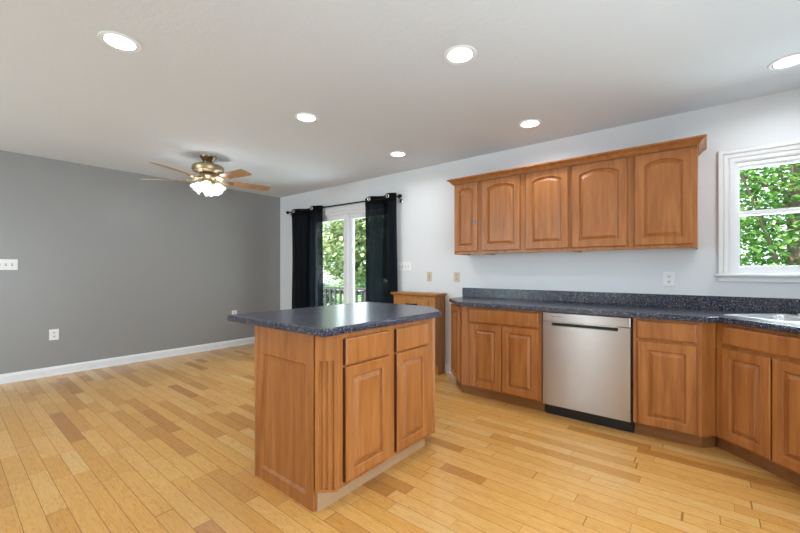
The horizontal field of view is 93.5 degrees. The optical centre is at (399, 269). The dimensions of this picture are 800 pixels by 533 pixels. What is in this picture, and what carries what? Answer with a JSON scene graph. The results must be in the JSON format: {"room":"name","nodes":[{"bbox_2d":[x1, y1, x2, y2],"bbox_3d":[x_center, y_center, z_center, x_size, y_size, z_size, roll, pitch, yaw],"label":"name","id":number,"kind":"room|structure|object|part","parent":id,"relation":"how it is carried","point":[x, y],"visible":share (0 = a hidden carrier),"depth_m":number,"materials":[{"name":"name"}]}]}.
{"room":"kitchen","nodes":[
{"label":"kitchen","id":0,"kind":"room"},
{"bbox_2d":[0,150,279,373],"bbox_3d":[-4.126,-0.030,4.088,0.140,2.440,6.620,0,0,39],"label":"wall","id":1,"kind":"structure","parent":0,"point":[120,263],"depth_m":4.73,"materials":[{"name":"grey paint"}]},
{"bbox_2d":[0,259,17,269],"bbox_3d":[-4.138,-0.058,3.948,0.018,0.115,0.180,0,0,39],"label":"light switch","id":2,"kind":"object","parent":1,"relation":"attached to","point":[5,264],"visible":1,"depth_m":3.97,"materials":[{"name":"white plastic"}]},
{"bbox_2d":[49,329,58,339],"bbox_3d":[-3.903,0.729,4.243,0.010,0.122,0.082,0,0,39],"label":"wall outlet","id":3,"kind":"object","parent":1,"relation":"attached to","point":[53,333],"visible":1,"depth_m":4.24,"materials":[{"name":"white plastic"}]},
{"bbox_2d":[0,337,254,383],"bbox_3d":[-4.065,1.139,4.038,0.018,0.102,6.340,0,0,39],"label":"baseboard","id":4,"kind":"structure","parent":1,"relation":"attached to","point":[102,363],"depth_m":4.66,"materials":[{"name":"white paint"}]},
{"bbox_2d":[0,0,799,197],"bbox_3d":[-1.437,-1.325,1.902,7.070,0.150,6.620,0,0,39],"label":"ceiling","id":5,"kind":"structure","parent":0,"point":[226,80],"depth_m":2.38,"materials":[{"name":"paint"}]},
{"bbox_2d":[97,31,141,52],"bbox_3d":[-1.534,-1.246,2.062,0.196,0.008,0.196,0,0,39],"label":"recessed light","id":6,"kind":"object","parent":5,"relation":"in","point":[117,42],"visible":1,"depth_m":2.05,"materials":[{"name":"white paint"}]},
{"bbox_2d":[141,155,270,196],"bbox_3d":[-2.085,-1.037,4.155,1.309,0.426,1.324,0,0,39],"label":"ceiling fan","id":7,"kind":"object","parent":5,"relation":"hanging from","point":[208,171],"visible":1,"depth_m":4.08,"materials":[{"name":"brown wood"}]},
{"bbox_3d":[-2.571,-0.992,4.129,0.470,0.035,0.138,0,0,-4],"label":"blade","id":8,"kind":"part","parent":7,"relation":"part of","materials":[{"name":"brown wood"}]},
{"bbox_3d":[-2.231,-0.992,3.723,0.138,0.035,0.470,0,0,14],"label":"blade","id":9,"kind":"part","parent":7,"relation":"part of","materials":[{"name":"brown wood"}]},
{"bbox_3d":[-2.248,-0.893,4.125,0.133,0.138,0.136,0,0,39],"label":"lamp shade","id":10,"kind":"part","parent":7,"relation":"part of","materials":[{"name":"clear glass"}]},
{"bbox_3d":[-2.087,-0.893,4.033,0.136,0.138,0.133,0,0,39],"label":"lamp shade","id":11,"kind":"part","parent":7,"relation":"part of","materials":[{"name":"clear glass"}]},
{"bbox_3d":[-2.157,-0.893,4.287,0.136,0.138,0.133,0,0,39],"label":"lamp shade","id":12,"kind":"part","parent":7,"relation":"part of","materials":[{"name":"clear glass"}]},
{"bbox_3d":[-1.995,-0.893,4.195,0.133,0.138,0.136,0,0,39],"label":"lamp shade","id":13,"kind":"part","parent":7,"relation":"part of","materials":[{"name":"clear glass"}]},
{"bbox_3d":[-1.740,-0.992,3.921,0.470,0.035,0.138,0,0,32],"label":"blade","id":14,"kind":"part","parent":7,"relation":"part of","materials":[{"name":"brown wood"}]},
{"bbox_3d":[-1.776,-0.992,4.448,0.470,0.035,0.138,0,0,-40],"label":"blade","id":15,"kind":"part","parent":7,"relation":"part of","materials":[{"name":"brown wood"}]},
{"bbox_2d":[294,112,318,122],"bbox_3d":[-0.766,-1.246,3.081,0.196,0.008,0.196,0,0,39],"label":"recessed light","id":16,"kind":"object","parent":5,"relation":"in","point":[303,117],"visible":1,"depth_m":3.07,"materials":[{"name":"white paint"}]},
{"bbox_2d":[389,151,406,156],"bbox_3d":[-0.021,-1.246,4.052,0.196,0.008,0.196,0,0,39],"label":"recessed light","id":17,"kind":"object","parent":5,"relation":"in","point":[394,153],"visible":1,"depth_m":4.05,"materials":[{"name":"white paint"}]},
{"bbox_2d":[443,45,476,64],"bbox_3d":[0.348,-1.246,2.186,0.196,0.008,0.196,0,0,39],"label":"recessed light","id":18,"kind":"object","parent":5,"relation":"in","point":[461,55],"visible":1,"depth_m":2.18,"materials":[{"name":"white paint"}]},
{"bbox_2d":[518,119,541,127],"bbox_3d":[1.109,-1.246,3.208,0.196,0.008,0.196,0,0,39],"label":"recessed light","id":19,"kind":"object","parent":5,"relation":"in","point":[530,123],"visible":1,"depth_m":3.20,"materials":[{"name":"white paint"}]},
{"bbox_2d":[767,52,799,69],"bbox_3d":[2.333,-1.246,2.248,0.196,0.008,0.196,0,0,39],"label":"recessed light","id":20,"kind":"object","parent":5,"relation":"in","point":[792,60],"visible":1,"depth_m":2.26,"materials":[{"name":"white paint"}]},
{"bbox_2d":[0,343,799,532],"bbox_3d":[-1.437,1.250,1.902,7.070,0.120,6.620,0,0,39],"label":"floor","id":21,"kind":"structure","parent":0,"point":[162,445],"depth_m":2.20,"materials":[{"name":"brown wood"}]},
{"bbox_2d":[255,318,434,511],"bbox_3d":[-0.238,0.753,2.420,0.634,0.874,1.137,0,0,39],"label":"base cabinet","id":22,"kind":"object","parent":21,"relation":"on","point":[333,413],"visible":0.95,"depth_m":2.01,"materials":[{"name":"brown wood"}]},
{"bbox_3d":[-0.623,0.753,2.010,0.514,0.874,0.016,0,0,39],"label":"panel","id":23,"kind":"part","parent":22,"relation":"part of","materials":[{"name":"brown wood"}]},
{"bbox_2d":[227,302,441,336],"bbox_3d":[-0.320,0.297,2.531,0.921,0.038,1.254,0,0,39],"label":"countertop","id":24,"kind":"structure","parent":22,"relation":"on","point":[330,320],"depth_m":2.25,"materials":[{"name":"stone"}]},
{"bbox_3d":[-0.172,0.412,2.015,0.020,0.136,0.334,0,0,39],"label":"drawer","id":25,"kind":"part","parent":22,"relation":"part of","materials":[{"name":"brown wood"}]},
{"bbox_3d":[-0.173,0.776,2.014,0.020,0.577,0.332,0,0,39],"label":"door","id":26,"kind":"part","parent":22,"relation":"part of","materials":[{"name":"brown wood"}]},
{"bbox_3d":[0.076,0.776,2.320,0.020,0.577,0.316,0,0,39],"label":"door","id":27,"kind":"part","parent":22,"relation":"part of","materials":[{"name":"brown wood"}]},
{"bbox_3d":[0.077,0.412,2.321,0.020,0.136,0.324,0,0,39],"label":"drawer","id":28,"kind":"part","parent":22,"relation":"part of","materials":[{"name":"brown wood"}]},
{"bbox_2d":[391,291,446,374],"bbox_3d":[0.206,0.729,4.459,0.661,0.922,0.260,0,0,39],"label":"cabinet","id":29,"kind":"object","parent":21,"relation":"on","point":[435,300],"visible":0.28,"depth_m":4.31,"materials":[{"name":"brown wood"}]},
{"bbox_3d":[0.142,0.410,4.401,0.460,0.130,0.020,0,0,39],"label":"drawer","id":30,"kind":"part","parent":29,"relation":"part of","materials":[{"name":"brown wood"}]},
{"bbox_2d":[451,303,465,392],"bbox_3d":[0.659,0.764,3.902,0.292,0.852,0.588,0,0,39],"label":"base cabinet","id":31,"kind":"object","parent":21,"relation":"on","point":[456,311],"visible":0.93,"depth_m":3.71,"materials":[{"name":"brown wood"}]},
{"bbox_3d":[0.559,0.715,3.801,0.020,0.720,0.343,0,0,-5],"label":"door","id":32,"kind":"part","parent":31,"relation":"part of","materials":[{"name":"brown wood"}]},
{"bbox_2d":[462,306,545,410],"bbox_3d":[1.060,0.764,3.564,0.751,0.852,0.608,0,0,39],"label":"base cabinet","id":33,"kind":"object","parent":21,"relation":"on","point":[502,349],"visible":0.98,"depth_m":3.30,"materials":[{"name":"brown wood"}]},
{"bbox_3d":[0.772,0.786,3.419,0.310,0.581,0.020,0,0,39],"label":"door","id":34,"kind":"part","parent":33,"relation":"part of","materials":[{"name":"brown wood"}]},
{"bbox_3d":[0.895,0.419,3.318,0.648,0.126,0.020,0,0,39],"label":"drawer","id":35,"kind":"part","parent":33,"relation":"part of","materials":[{"name":"brown wood"}]},
{"bbox_3d":[1.021,0.786,3.217,0.317,0.581,0.020,0,0,39],"label":"door","id":36,"kind":"part","parent":33,"relation":"part of","materials":[{"name":"brown wood"}]},
{"bbox_2d":[543,312,633,432],"bbox_3d":[1.597,0.767,3.112,0.637,0.846,0.596,0,0,39],"label":"dishwasher","id":37,"kind":"object","parent":21,"relation":"on","point":[588,359],"visible":0.93,"depth_m":2.87,"materials":[{"name":"silver metal"}]},
{"bbox_3d":[1.413,0.418,2.896,0.470,0.011,0.028,0,0,39],"label":"handle","id":38,"kind":"part","parent":37,"relation":"part of","materials":[{"name":"metal"}]},
{"bbox_2d":[633,318,715,447],"bbox_3d":[2.030,0.764,2.775,0.457,0.852,0.608,0,0,39],"label":"base cabinet","id":39,"kind":"object","parent":21,"relation":"on","point":[674,362],"visible":0.99,"depth_m":2.54,"materials":[{"name":"brown wood"}]},
{"bbox_3d":[1.817,0.419,2.570,0.335,0.126,0.020,0,0,39],"label":"drawer","id":40,"kind":"part","parent":39,"relation":"part of","materials":[{"name":"brown wood"}]},
{"bbox_3d":[1.819,0.792,2.568,0.331,0.585,0.020,0,0,39],"label":"door","id":41,"kind":"part","parent":39,"relation":"part of","materials":[{"name":"brown wood"}]},
{"bbox_2d":[716,323,799,486],"bbox_3d":[2.480,0.764,2.155,1.020,0.852,1.003,0,0,39],"label":"base cabinet","id":42,"kind":"object","parent":21,"relation":"on","point":[758,370],"visible":0.98,"depth_m":2.20,"materials":[{"name":"brown wood"}]},
{"bbox_2d":[449,288,799,334],"bbox_3d":[1.614,0.268,2.812,3.203,0.140,1.078,0,0,39],"label":"countertop","id":43,"kind":"structure","parent":42,"relation":"on","point":[690,308],"depth_m":2.94,"materials":[{"name":"stone"}]},
{"bbox_2d":[724,313,799,324],"bbox_3d":[2.411,0.385,2.138,0.470,0.181,0.800,0,0,-6],"label":"sink","id":44,"kind":"object","parent":43,"relation":"in","point":[775,317],"visible":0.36,"depth_m":2.47,"materials":[{"name":"metal"}]},
{"bbox_3d":[2.367,0.385,2.322,0.340,0.181,0.345,0,0,-6],"label":"bowl","id":45,"kind":"part","parent":44,"relation":"part of","materials":[{"name":"metal"}]},
{"bbox_3d":[2.086,0.787,2.269,0.020,0.575,0.285,0,0,-6],"label":"door","id":46,"kind":"part","parent":42,"relation":"part of","materials":[{"name":"brown wood"}]},
{"bbox_3d":[2.101,0.417,2.122,0.020,0.114,0.580,0,0,-6],"label":"false drawer","id":47,"kind":"part","parent":42,"relation":"part of","materials":[{"name":"brown wood"}]},
{"bbox_3d":[2.116,0.787,1.976,0.020,0.575,0.285,0,0,-6],"label":"door","id":48,"kind":"part","parent":42,"relation":"part of","materials":[{"name":"brown wood"}]},
{"bbox_2d":[280,88,799,363],"bbox_3d":[0.606,-0.030,4.417,6.790,2.440,0.140,0,0,39],"label":"wall","id":49,"kind":"structure","parent":0,"point":[425,215],"depth_m":3.52,"materials":[{"name":"white paint"}]},
{"bbox_2d":[323,203,365,303],"bbox_3d":[-0.741,0.135,5.502,1.870,2.116,0.156,0,0,39],"label":"door","id":50,"kind":"structure","parent":49,"relation":"in","point":[357,211],"depth_m":5.49,"materials":[{"name":"white paint"}]},
{"bbox_3d":[-1.070,0.172,5.747,0.830,1.982,0.040,0,0,39],"label":"sliding panel","id":51,"kind":"part","parent":50,"relation":"part of","materials":[{"name":"clear glass"}]},
{"bbox_3d":[-0.736,0.165,5.508,1.756,2.056,0.140,0,0,39],"label":"frame","id":52,"kind":"part","parent":50,"relation":"part of","materials":[{"name":"white paint"}]},
{"bbox_3d":[-0.785,0.134,5.447,1.870,2.113,0.016,0,0,39],"label":"casing","id":53,"kind":"part","parent":50,"relation":"part of","materials":[{"name":"white paint"}]},
{"bbox_3d":[-0.412,0.172,5.277,0.855,1.982,0.040,0,0,39],"label":"fixed panel","id":54,"kind":"part","parent":50,"relation":"part of","materials":[{"name":"white paint"}]},
{"bbox_2d":[286,194,402,214],"bbox_3d":[-0.912,-0.916,5.487,2.445,0.122,0.111,0,0,39],"label":"curtain rod","id":55,"kind":"object","parent":49,"relation":"attached to","point":[399,196],"visible":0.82,"depth_m":5.27,"materials":[{"name":"black metal"}]},
{"bbox_2d":[291,205,322,308],"bbox_3d":[-1.490,0.091,5.919,0.810,2.137,0.130,0,0,39],"label":"curtain","id":56,"kind":"object","parent":55,"relation":"hanging from","point":[307,226],"visible":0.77,"depth_m":5.97,"materials":[{"name":"black fabric"}]},
{"bbox_2d":[365,193,397,303],"bbox_3d":[-0.270,0.091,4.927,0.600,2.137,0.122,0,0,39],"label":"curtain","id":57,"kind":"object","parent":55,"relation":"hanging from","point":[381,215],"visible":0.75,"depth_m":4.95,"materials":[{"name":"black fabric"}]},
{"bbox_2d":[398,262,410,270],"bbox_3d":[0.062,-0.045,4.758,0.193,0.102,0.018,0,0,39],"label":"light switch","id":58,"kind":"object","parent":49,"relation":"attached to","point":[402,266],"visible":1,"depth_m":4.75,"materials":[{"name":"white plastic"}]},
{"bbox_2d":[427,272,431,280],"bbox_3d":[0.351,0.079,4.522,0.073,0.113,0.018,0,0,39],"label":"light switch","id":59,"kind":"object","parent":49,"relation":"attached to","point":[429,274],"visible":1,"depth_m":4.52,"materials":[{"name":"beige plastic"}]},
{"bbox_2d":[445,363,451,373],"bbox_3d":[0.328,1.139,4.542,0.980,0.102,0.018,0,0,39],"label":"baseboard","id":60,"kind":"structure","parent":49,"relation":"attached to","point":[447,366],"depth_m":4.35,"materials":[{"name":"white paint"}]},
{"bbox_2d":[454,272,459,281],"bbox_3d":[0.647,0.080,4.287,0.076,0.115,0.010,0,0,39],"label":"wall outlet","id":61,"kind":"object","parent":49,"relation":"attached to","point":[456,274],"visible":1,"depth_m":4.28,"materials":[{"name":"beige plastic"}]},
{"bbox_2d":[454,181,489,254],"bbox_3d":[0.777,-0.531,3.973,0.296,0.738,0.330,0,0,39],"label":"upper cabinet","id":62,"kind":"object","parent":49,"relation":"attached to","point":[466,195],"visible":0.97,"depth_m":3.84,"materials":[{"name":"brown wood"}]},
{"bbox_3d":[0.676,-0.539,3.858,0.263,0.698,0.020,0,0,39],"label":"door","id":63,"kind":"part","parent":62,"relation":"part of","materials":[{"name":"brown wood"}]},
{"bbox_2d":[480,166,572,254],"bbox_3d":[1.224,-0.531,3.611,0.850,0.738,0.328,0,0,39],"label":"upper cabinet","id":64,"kind":"object","parent":49,"relation":"attached to","point":[530,212],"visible":0.98,"depth_m":3.45,"materials":[{"name":"brown wood"}]},
{"bbox_3d":[0.965,-0.539,3.623,0.389,0.698,0.020,0,0,39],"label":"door","id":65,"kind":"part","parent":64,"relation":"part of","materials":[{"name":"brown wood"}]},
{"bbox_3d":[1.302,-0.539,3.349,0.372,0.698,0.020,0,0,39],"label":"door","id":66,"kind":"part","parent":64,"relation":"part of","materials":[{"name":"brown wood"}]},
{"bbox_2d":[462,288,798,313],"bbox_3d":[1.639,0.249,2.842,3.203,0.102,0.999,0,0,39],"label":"backsplash","id":67,"kind":"structure","parent":49,"relation":"attached to","point":[756,304],"depth_m":3.11,"materials":[{"name":"stone"}]},
{"bbox_2d":[571,145,697,251],"bbox_3d":[1.887,-0.531,3.072,0.855,0.738,0.328,0,0,39],"label":"upper cabinet","id":68,"kind":"object","parent":49,"relation":"attached to","point":[648,200],"visible":1,"depth_m":2.90,"materials":[{"name":"brown wood"}]},
{"bbox_2d":[447,134,706,185],"bbox_3d":[1.425,-0.915,3.414,2.109,0.052,0.380,0,0,39],"label":"crown molding","id":69,"kind":"structure","parent":68,"relation":"attached to","point":[700,140],"depth_m":3.06,"materials":[{"name":"brown wood"}]},
{"bbox_3d":[1.628,-0.539,3.084,0.408,0.698,0.020,0,0,39],"label":"door","id":70,"kind":"part","parent":68,"relation":"part of","materials":[{"name":"brown wood"}]},
{"bbox_3d":[1.963,-0.539,2.812,0.356,0.698,0.020,0,0,39],"label":"door","id":71,"kind":"part","parent":68,"relation":"part of","materials":[{"name":"brown wood"}]},
{"bbox_2d":[663,272,675,286],"bbox_3d":[2.178,0.075,3.043,0.084,0.118,0.010,0,0,39],"label":"wall outlet","id":72,"kind":"object","parent":49,"relation":"attached to","point":[669,278],"visible":1,"depth_m":3.04,"materials":[{"name":"white plastic"}]},
{"bbox_2d":[715,139,799,282],"bbox_3d":[2.805,-0.403,2.595,0.974,0.979,0.195,0,0,39],"label":"window","id":73,"kind":"structure","parent":49,"relation":"in","point":[730,162],"depth_m":2.79,"materials":[{"name":"white paint"}]},
{"bbox_3d":[2.833,-0.598,2.629,0.726,0.389,0.034,0,0,39],"label":"sash","id":74,"kind":"part","parent":73,"relation":"part of","materials":[{"name":"white paint"}]},
{"bbox_3d":[2.807,-0.213,2.598,0.726,0.453,0.034,0,0,39],"label":"sash","id":75,"kind":"part","parent":73,"relation":"part of","materials":[{"name":"white paint"}]},
{"label":"outside","id":76,"kind":"structure","parent":0,"visible":0},
{"bbox_3d":[-1.021,1.340,6.751,6.900,0.100,1.410,0,0,39],"label":"floor","id":77,"kind":"structure","parent":76,"visible":0},
{"bbox_2d":[323,286,365,305],"bbox_3d":[-0.636,0.820,7.224,6.900,0.940,0.130,0,0,39],"label":"deck railing","id":78,"kind":"object","parent":77,"relation":"on","point":[330,291],"visible":0.09,"depth_m":7.71,"materials":[{"name":"brown wood"}]},
{"bbox_3d":[-0.639,0.455,7.220,6.900,0.070,0.030,0,0,39],"label":"rail","id":79,"kind":"part","parent":78,"relation":"part of","materials":[{"name":"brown wood"}]},
{"bbox_3d":[-0.636,0.370,7.224,6.900,0.040,0.130,0,0,39],"label":"rail","id":80,"kind":"part","parent":78,"relation":"part of","materials":[{"name":"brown wood"}]},
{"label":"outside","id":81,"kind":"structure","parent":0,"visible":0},
{"bbox_2d":[327,284,363,303],"bbox_3d":[9.600,1.990,23.704,65.000,0.100,41.100,0,0,39],"label":"lawn","id":82,"kind":"structure","parent":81,"point":[327,284],"depth_m":28.61,"materials":[{"name":"green plant"}]},
{"bbox_2d":[323,280,343,305],"bbox_3d":[-2.373,1.073,11.180,2.493,1.834,1.919,0,0,39],"label":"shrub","id":83,"kind":"object","parent":82,"relation":"on","point":[325,282],"visible":0.08,"depth_m":11.01,"materials":[{"name":"green plant"}]},
{"bbox_2d":[323,218,365,298],"bbox_3d":[-1.856,-0.702,13.004,4.167,5.385,3.934,0,0,39],"label":"leafy tree","id":84,"kind":"object","parent":82,"relation":"on","point":[336,250],"visible":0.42,"depth_m":12.54,"materials":[{"name":"green plant"}]},
{"bbox_2d":[323,222,365,287],"bbox_3d":[-1.575,-1.235,19.997,5.148,6.451,8.025,0,0,-41],"label":"leafy tree","id":85,"kind":"object","parent":82,"relation":"on","point":[364,285],"visible":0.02,"depth_m":19.41,"materials":[{"name":"green plant"}]},
{"bbox_2d":[739,164,790,265],"bbox_3d":[9.012,-0.835,7.489,4.921,5.651,6.297,0,0,-24],"label":"leafy tree","id":86,"kind":"object","parent":82,"relation":"on","point":[743,187],"visible":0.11,"depth_m":8.13,"materials":[{"name":"green plant"}]},
{"bbox_2d":[739,162,799,265],"bbox_3d":[5.569,-0.813,5.206,4.348,5.606,4.395,0,0,-8],"label":"leafy tree","id":87,"kind":"object","parent":82,"relation":"on","point":[791,237],"visible":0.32,"depth_m":5.18,"materials":[{"name":"green plant"}]}
]}

